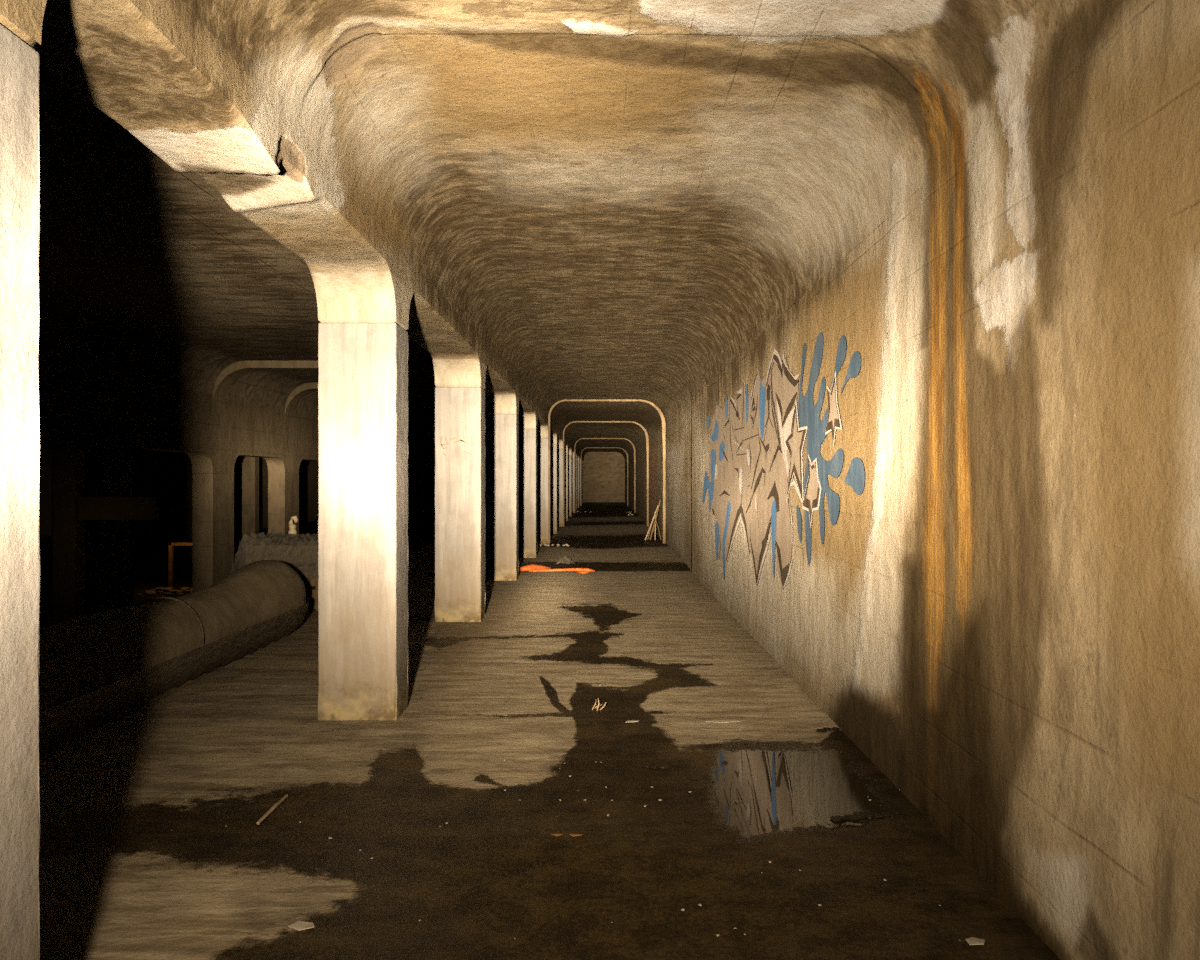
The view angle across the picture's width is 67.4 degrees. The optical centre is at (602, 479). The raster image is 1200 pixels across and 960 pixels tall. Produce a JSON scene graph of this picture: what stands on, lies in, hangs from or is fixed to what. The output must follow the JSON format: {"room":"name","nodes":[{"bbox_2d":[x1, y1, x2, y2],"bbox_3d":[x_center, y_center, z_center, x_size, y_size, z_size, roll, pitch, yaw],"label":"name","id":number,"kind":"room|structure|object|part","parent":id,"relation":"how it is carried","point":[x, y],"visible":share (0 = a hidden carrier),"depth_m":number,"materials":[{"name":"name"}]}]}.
{"room":"underground passage","nodes":[
{"label":"underground passage","id":0,"kind":"room"},
{"bbox_2d":[39,443,317,559],"bbox_3d":[-16.500,-0.045,31.000,0.001,4.810,68.000,0,0,0],"label":"wall","id":1,"kind":"structure","parent":0,"point":[162,474],"depth_m":34.74,"materials":[{"name":"concrete"}]},
{"bbox_2d":[38,357,434,613],"bbox_3d":[-8.210,-0.030,31.380,0.420,4.840,68.760,0,0,0],"label":"wall","id":2,"kind":"structure","parent":0,"point":[113,417],"depth_m":16.93,"materials":[{"name":"concrete"}]},
{"bbox_2d":[213,361,433,405],"bbox_3d":[-4.952,-2.025,18.710,6.095,0.950,0.500,0,0,0],"label":"trim","id":3,"kind":"structure","parent":2,"relation":"attached to","point":[232,372],"depth_m":18.46,"materials":[{"name":"concrete"}]},
{"bbox_2d":[285,383,435,419],"bbox_3d":[-4.952,-2.025,22.880,6.095,0.950,0.500,0,0,0],"label":"trim","id":4,"kind":"structure","parent":2,"relation":"attached to","point":[300,391],"depth_m":22.63,"materials":[{"name":"concrete"}]},
{"bbox_2d":[408,398,434,403],"bbox_3d":[-4.952,-2.025,27.050,6.095,0.950,0.500,0,0,0],"label":"trim","id":5,"kind":"structure","parent":2,"relation":"attached to","point":[410,400],"depth_m":26.80,"materials":[{"name":"concrete"}]},
{"bbox_2d":[408,409,434,413],"bbox_3d":[-4.952,-2.025,31.220,6.095,0.950,0.500,0,0,0],"label":"trim","id":6,"kind":"structure","parent":2,"relation":"attached to","point":[410,411],"depth_m":30.97,"materials":[{"name":"concrete"}]},
{"bbox_2d":[39,66,434,442],"bbox_3d":[-4.950,-2.100,31.000,6.100,0.700,68.000,0,0,0],"label":"ceiling","id":7,"kind":"structure","parent":0,"point":[147,271],"depth_m":10.94,"materials":[{"name":"concrete"}]},
{"bbox_2d":[39,513,434,629],"bbox_3d":[-10.390,2.361,31.000,12.220,0.060,68.000,0,0,0],"label":"floor","id":8,"kind":"structure","parent":0,"point":[150,561],"depth_m":24.25,"materials":[{"name":"concrete"}]},
{"bbox_2d":[39,448,157,626],"bbox_3d":[-6.725,0.980,11.975,1.550,2.800,0.350,0,0,0],"label":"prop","id":9,"kind":"object","parent":8,"relation":"on","point":[64,507],"visible":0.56,"depth_m":11.94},
{"bbox_3d":[-7.120,0.970,12.000,0.300,2.780,0.240,0,0,0],"label":"post","id":10,"kind":"part","parent":9,"relation":"part of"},
{"bbox_3d":[-6.460,0.375,12.000,1.020,0.310,0.100,0,0,0],"label":"cross rail","id":11,"kind":"part","parent":9,"relation":"part of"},
{"bbox_2d":[168,542,191,586],"bbox_3d":[-8.950,1.860,19.600,1.000,1.000,0.080,0,0,0],"label":"frame","id":12,"kind":"object","parent":8,"relation":"on","point":[170,544],"visible":0.42,"depth_m":19.56,"materials":[{"name":"metal"}]},
{"bbox_2d":[186,453,191,558],"bbox_3d":[-12.225,0.390,27.050,0.450,3.980,0.400,0,0,0],"label":"pillar","id":13,"kind":"structure","parent":8,"relation":"on","point":[188,460],"depth_m":26.85,"materials":[{"name":"concrete"}]},
{"bbox_2d":[242,456,258,536],"bbox_3d":[-12.225,0.390,31.220,0.450,3.980,0.400,0,0,0],"label":"pillar","id":14,"kind":"structure","parent":8,"relation":"on","point":[250,465],"depth_m":31.02,"materials":[{"name":"concrete"}]},
{"bbox_2d":[318,464,318,515],"bbox_3d":[-12.225,0.390,39.560,0.450,3.980,0.400,0,0,0],"label":"pillar","id":15,"kind":"structure","parent":8,"relation":"on","point":[318,464],"depth_m":39.36,"materials":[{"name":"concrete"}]},
{"bbox_2d":[0,0,583,463],"bbox_3d":[-1.640,-1.750,31.000,0.520,1.405,68.000,0,0,0],"label":"beam","id":16,"kind":"structure","parent":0,"point":[153,67],"depth_m":3.78,"materials":[{"name":"concrete"}]},
{"bbox_2d":[408,467,428,512],"bbox_3d":[-9.200,-0.045,65.000,14.600,4.810,0.001,0,0,0],"label":"wall","id":17,"kind":"structure","parent":0,"point":[426,469],"depth_m":64.99,"materials":[{"name":"concrete"}]},
{"bbox_2d":[39,502,1059,959],"bbox_3d":[-1.360,1.980,31.000,5.880,0.760,68.000,0,0,0],"label":"floor","id":18,"kind":"structure","parent":0,"point":[638,634],"depth_m":4.39,"materials":[{"name":"concrete"}]},
{"bbox_2d":[0,24,39,959],"bbox_3d":[-1.641,0.280,2.019,0.531,2.660,0.390,0,0,0],"label":"pillar","id":19,"kind":"structure","parent":18,"relation":"on","point":[19,62],"depth_m":2.12,"materials":[{"name":"concrete"}]},
{"bbox_2d":[39,560,308,756],"bbox_3d":[-3.658,1.209,5.683,1.254,0.775,10.166,0,0,0],"label":"pipe","id":20,"kind":"object","parent":18,"relation":"on","point":[96,669],"visible":0.94,"depth_m":6.27,"materials":[{"name":"concrete"}]},
{"bbox_2d":[256,794,287,824],"bbox_3d":[-1.595,1.590,4.358,0.018,0.019,0.369,0,0,1],"label":"lath","id":21,"kind":"object","parent":18,"relation":"on","point":[279,802],"visible":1,"depth_m":4.33,"materials":[{"name":"brown wood"}]},
{"bbox_2d":[288,516,297,535],"bbox_3d":[-4.204,1.043,12.200,0.119,1.115,0.119,0,0,45],"label":"pipe fitting","id":22,"kind":"object","parent":18,"relation":"on","point":[292,527],"visible":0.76,"depth_m":12.17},
{"bbox_2d":[288,921,314,930],"bbox_3d":[-1.077,1.593,3.217,0.085,0.011,0.057,0,0,-34],"label":"paper scrap","id":23,"kind":"object","parent":18,"relation":"on","point":[300,925],"visible":1,"depth_m":3.21,"materials":[{"name":"beige paper"}]},
{"bbox_2d":[304,576,317,610],"bbox_3d":[-3.900,1.190,11.300,0.940,0.820,0.620,0,0,0],"label":"crate","id":24,"kind":"object","parent":18,"relation":"on","point":[311,586],"visible":0.15,"depth_m":11.00,"materials":[{"name":"brown wood"}]},
{"bbox_2d":[231,528,318,582],"bbox_3d":[-3.900,1.087,11.300,1.288,0.927,1.017,0,0,0],"label":"plastic sheet","id":25,"kind":"object","parent":24,"relation":"on","point":[299,551],"visible":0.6,"depth_m":10.91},
{"bbox_2d":[318,323,407,720],"bbox_3d":[-1.639,0.280,6.190,0.530,2.660,0.393,0,0,0],"label":"pillar","id":26,"kind":"structure","parent":18,"relation":"on","point":[363,377],"depth_m":6.00,"materials":[{"name":"concrete"}]},
{"bbox_2d":[435,387,485,621],"bbox_3d":[-1.640,0.280,10.361,0.532,2.660,0.393,0,0,0],"label":"pillar","id":27,"kind":"structure","parent":18,"relation":"on","point":[460,596],"depth_m":10.17,"materials":[{"name":"concrete"}]},
{"bbox_2d":[440,436,470,455],"bbox_3d":[-1.664,-0.384,10.167,0.356,0.223,0.001,0,0,0],"label":"scratched writing","id":28,"kind":"object","parent":27,"relation":"attached to","point":[441,436],"visible":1,"depth_m":10.17,"materials":[{"name":"paint"}]},
{"bbox_2d":[485,414,518,580],"bbox_3d":[-1.640,0.280,14.529,0.531,2.660,0.391,0,0,0],"label":"pillar","id":29,"kind":"structure","parent":18,"relation":"on","point":[501,430],"depth_m":14.34,"materials":[{"name":"concrete"}]},
{"bbox_2d":[518,429,536,557],"bbox_3d":[-1.640,0.280,18.699,0.531,2.660,0.391,0,0,0],"label":"pillar","id":30,"kind":"structure","parent":18,"relation":"on","point":[527,494],"depth_m":18.51,"materials":[{"name":"concrete"}]},
{"bbox_2d":[537,438,547,543],"bbox_3d":[-1.640,0.280,22.869,0.531,2.660,0.391,0,0,0],"label":"pillar","id":31,"kind":"structure","parent":18,"relation":"on","point":[542,443],"depth_m":22.68,"materials":[{"name":"concrete"}]},
{"bbox_2d":[551,445,557,533],"bbox_3d":[-1.640,0.280,27.039,0.531,2.660,0.391,0,0,0],"label":"pillar","id":32,"kind":"structure","parent":18,"relation":"on","point":[554,528],"depth_m":26.85,"materials":[{"name":"concrete"}]},
{"bbox_2d":[519,564,594,573],"bbox_3d":[-0.782,1.529,15.578,1.288,0.144,0.510,0,0,4],"label":"strip","id":33,"kind":"object","parent":18,"relation":"on","point":[531,568],"visible":1,"depth_m":15.55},
{"bbox_2d":[557,450,562,525],"bbox_3d":[-1.640,0.280,31.209,0.531,2.660,0.391,0,0,0],"label":"pillar","id":34,"kind":"structure","parent":18,"relation":"on","point":[559,452],"depth_m":31.02,"materials":[{"name":"concrete"}]},
{"bbox_2d":[555,556,574,563],"bbox_3d":[-0.726,1.520,17.141,0.385,0.155,0.265,0,0,0],"label":"plastic bag","id":35,"kind":"object","parent":18,"relation":"on","point":[565,560],"visible":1,"depth_m":17.08,"materials":[{"name":"grey plastic"}]},
{"bbox_2d":[565,453,567,520],"bbox_3d":[-1.640,0.280,35.379,0.531,2.660,0.391,0,0,0],"label":"pillar","id":36,"kind":"structure","parent":18,"relation":"on","point":[566,454],"depth_m":35.19,"materials":[{"name":"concrete"}]},
{"bbox_2d":[568,456,571,516],"bbox_3d":[-1.640,0.280,39.549,0.531,2.660,0.391,0,0,0],"label":"pillar","id":37,"kind":"structure","parent":18,"relation":"on","point":[569,457],"depth_m":39.36,"materials":[{"name":"concrete"}]},
{"bbox_2d":[572,458,574,512],"bbox_3d":[-1.640,0.280,43.719,0.531,2.660,0.391,0,0,0],"label":"pillar","id":38,"kind":"structure","parent":18,"relation":"on","point":[573,497],"depth_m":43.53,"materials":[{"name":"concrete"}]},
{"bbox_2d":[576,460,576,509],"bbox_3d":[-1.640,0.280,47.889,0.531,2.660,0.391,0,0,0],"label":"pillar","id":39,"kind":"structure","parent":18,"relation":"on","point":[576,460],"depth_m":47.70,"materials":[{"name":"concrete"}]},
{"bbox_2d":[577,462,578,507],"bbox_3d":[-1.640,0.280,52.059,0.531,2.660,0.391,0,0,0],"label":"pillar","id":40,"kind":"structure","parent":18,"relation":"on","point":[577,462],"depth_m":51.87,"materials":[{"name":"concrete"}]},
{"bbox_2d":[579,463,580,505],"bbox_3d":[-1.640,0.280,56.229,0.531,2.660,0.391,0,0,0],"label":"pillar","id":41,"kind":"structure","parent":18,"relation":"on","point":[579,463],"depth_m":56.04,"materials":[{"name":"concrete"}]},
{"bbox_2d":[592,699,605,710],"bbox_3d":[-0.036,1.560,6.283,0.102,0.088,0.092,0,0,-28],"label":"twig","id":42,"kind":"object","parent":18,"relation":"on","point":[599,705],"visible":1,"depth_m":6.26,"materials":[{"name":"brown wood"}]},
{"bbox_2d":[645,506,657,539],"bbox_3d":[1.282,1.126,23.731,0.420,0.928,0.036,0,0,-25],"label":"stick","id":43,"kind":"object","parent":18,"relation":"on","point":[657,506],"visible":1,"depth_m":23.71,"materials":[{"name":"brown wood"}]},
{"bbox_2d":[649,500,660,539],"bbox_3d":[1.377,1.057,23.775,0.360,1.056,0.043,0,0,-29],"label":"stick","id":44,"kind":"object","parent":18,"relation":"on","point":[660,500],"visible":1,"depth_m":23.76,"materials":[{"name":"brown wood"}]},
{"bbox_2d":[644,763,668,768],"bbox_3d":[0.298,1.594,5.014,0.138,0.020,0.092,0,0,0],"label":"litter","id":45,"kind":"object","parent":18,"relation":"on","point":[650,765],"visible":1,"depth_m":5.00,"materials":[{"name":"brown"}]},
{"bbox_2d":[706,720,739,722],"bbox_3d":[0.792,1.594,5.945,0.230,0.007,0.050,0,0,0],"label":"paper scrap","id":46,"kind":"object","parent":18,"relation":"on","point":[718,721],"visible":1,"depth_m":5.94,"materials":[{"name":"white paper"}]},
{"bbox_2d":[816,727,838,732],"bbox_3d":[1.436,1.593,5.740,0.168,0.021,0.076,0,0,-15],"label":"litter","id":47,"kind":"object","parent":18,"relation":"on","point":[834,729],"visible":1,"depth_m":5.72,"materials":[{"name":"brown"}]},
{"bbox_2d":[829,814,859,822],"bbox_3d":[1.143,1.594,4.243,0.150,0.021,0.074,0,0,-14],"label":"litter","id":48,"kind":"object","parent":18,"relation":"on","point":[839,819],"visible":1,"depth_m":4.23,"materials":[{"name":"brown"}]},
{"bbox_2d":[853,811,883,819],"bbox_3d":[1.262,1.594,4.280,0.142,0.020,0.092,0,0,0],"label":"litter","id":49,"kind":"object","parent":18,"relation":"on","point":[865,815],"visible":0.99,"depth_m":4.27,"materials":[{"name":"brown"}]},
{"bbox_2d":[966,937,984,944],"bbox_3d":[1.292,1.595,3.115,0.065,0.006,0.050,0,0,0],"label":"paper scrap","id":50,"kind":"object","parent":18,"relation":"on","point":[971,941],"visible":1,"depth_m":3.11,"materials":[{"name":"beige paper"}]},
{"bbox_2d":[582,452,624,501],"bbox_3d":[-0.150,-0.240,65.000,3.700,3.780,0.001,0,0,0],"label":"wall","id":51,"kind":"structure","parent":0,"point":[603,480],"depth_m":64.99,"materials":[{"name":"concrete"}]},
{"bbox_2d":[183,0,1122,459],"bbox_3d":[0.098,-1.717,31.000,2.955,0.639,68.000,0,0,0],"label":"ceiling","id":52,"kind":"structure","parent":0,"point":[618,199],"depth_m":5.04,"materials":[{"name":"concrete"}]},
{"bbox_2d":[625,0,1199,959],"bbox_3d":[1.550,0.120,31.000,0.061,3.060,68.000,0,0,0],"label":"wall","id":53,"kind":"structure","parent":0,"point":[1003,619],"depth_m":3.23,"materials":[{"name":"concrete"}]},
{"bbox_2d":[581,447,627,505],"bbox_3d":[0.095,-0.225,56.230,2.970,3.650,0.360,0,0,0],"label":"trim","id":54,"kind":"structure","parent":53,"relation":"attached to","point":[587,447],"depth_m":56.05,"materials":[{"name":"concrete"}]},
{"bbox_2d":[574,438,635,512],"bbox_3d":[0.095,-0.225,43.720,2.970,3.650,0.360,0,0,0],"label":"trim","id":55,"kind":"structure","parent":53,"relation":"attached to","point":[632,444],"depth_m":43.54,"materials":[{"name":"concrete"}]},
{"bbox_2d":[563,421,648,525],"bbox_3d":[0.095,-0.225,31.210,2.970,3.650,0.360,0,0,0],"label":"trim","id":56,"kind":"structure","parent":53,"relation":"attached to","point":[570,423],"depth_m":31.03,"materials":[{"name":"concrete"}]},
{"bbox_2d":[548,399,664,542],"bbox_3d":[0.095,-0.225,22.870,2.970,3.650,0.360,0,0,0],"label":"trim","id":57,"kind":"structure","parent":53,"relation":"attached to","point":[662,419],"depth_m":22.69,"materials":[{"name":"concrete"}]},
{"bbox_2d":[702,332,864,589],"bbox_3d":[1.507,0.040,9.434,0.010,2.405,8.469,0,0,0],"label":"graffiti","id":58,"kind":"object","parent":53,"relation":"attached to","point":[752,469],"visible":1,"depth_m":7.90,"materials":[{"name":"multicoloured paint"}]}
]}

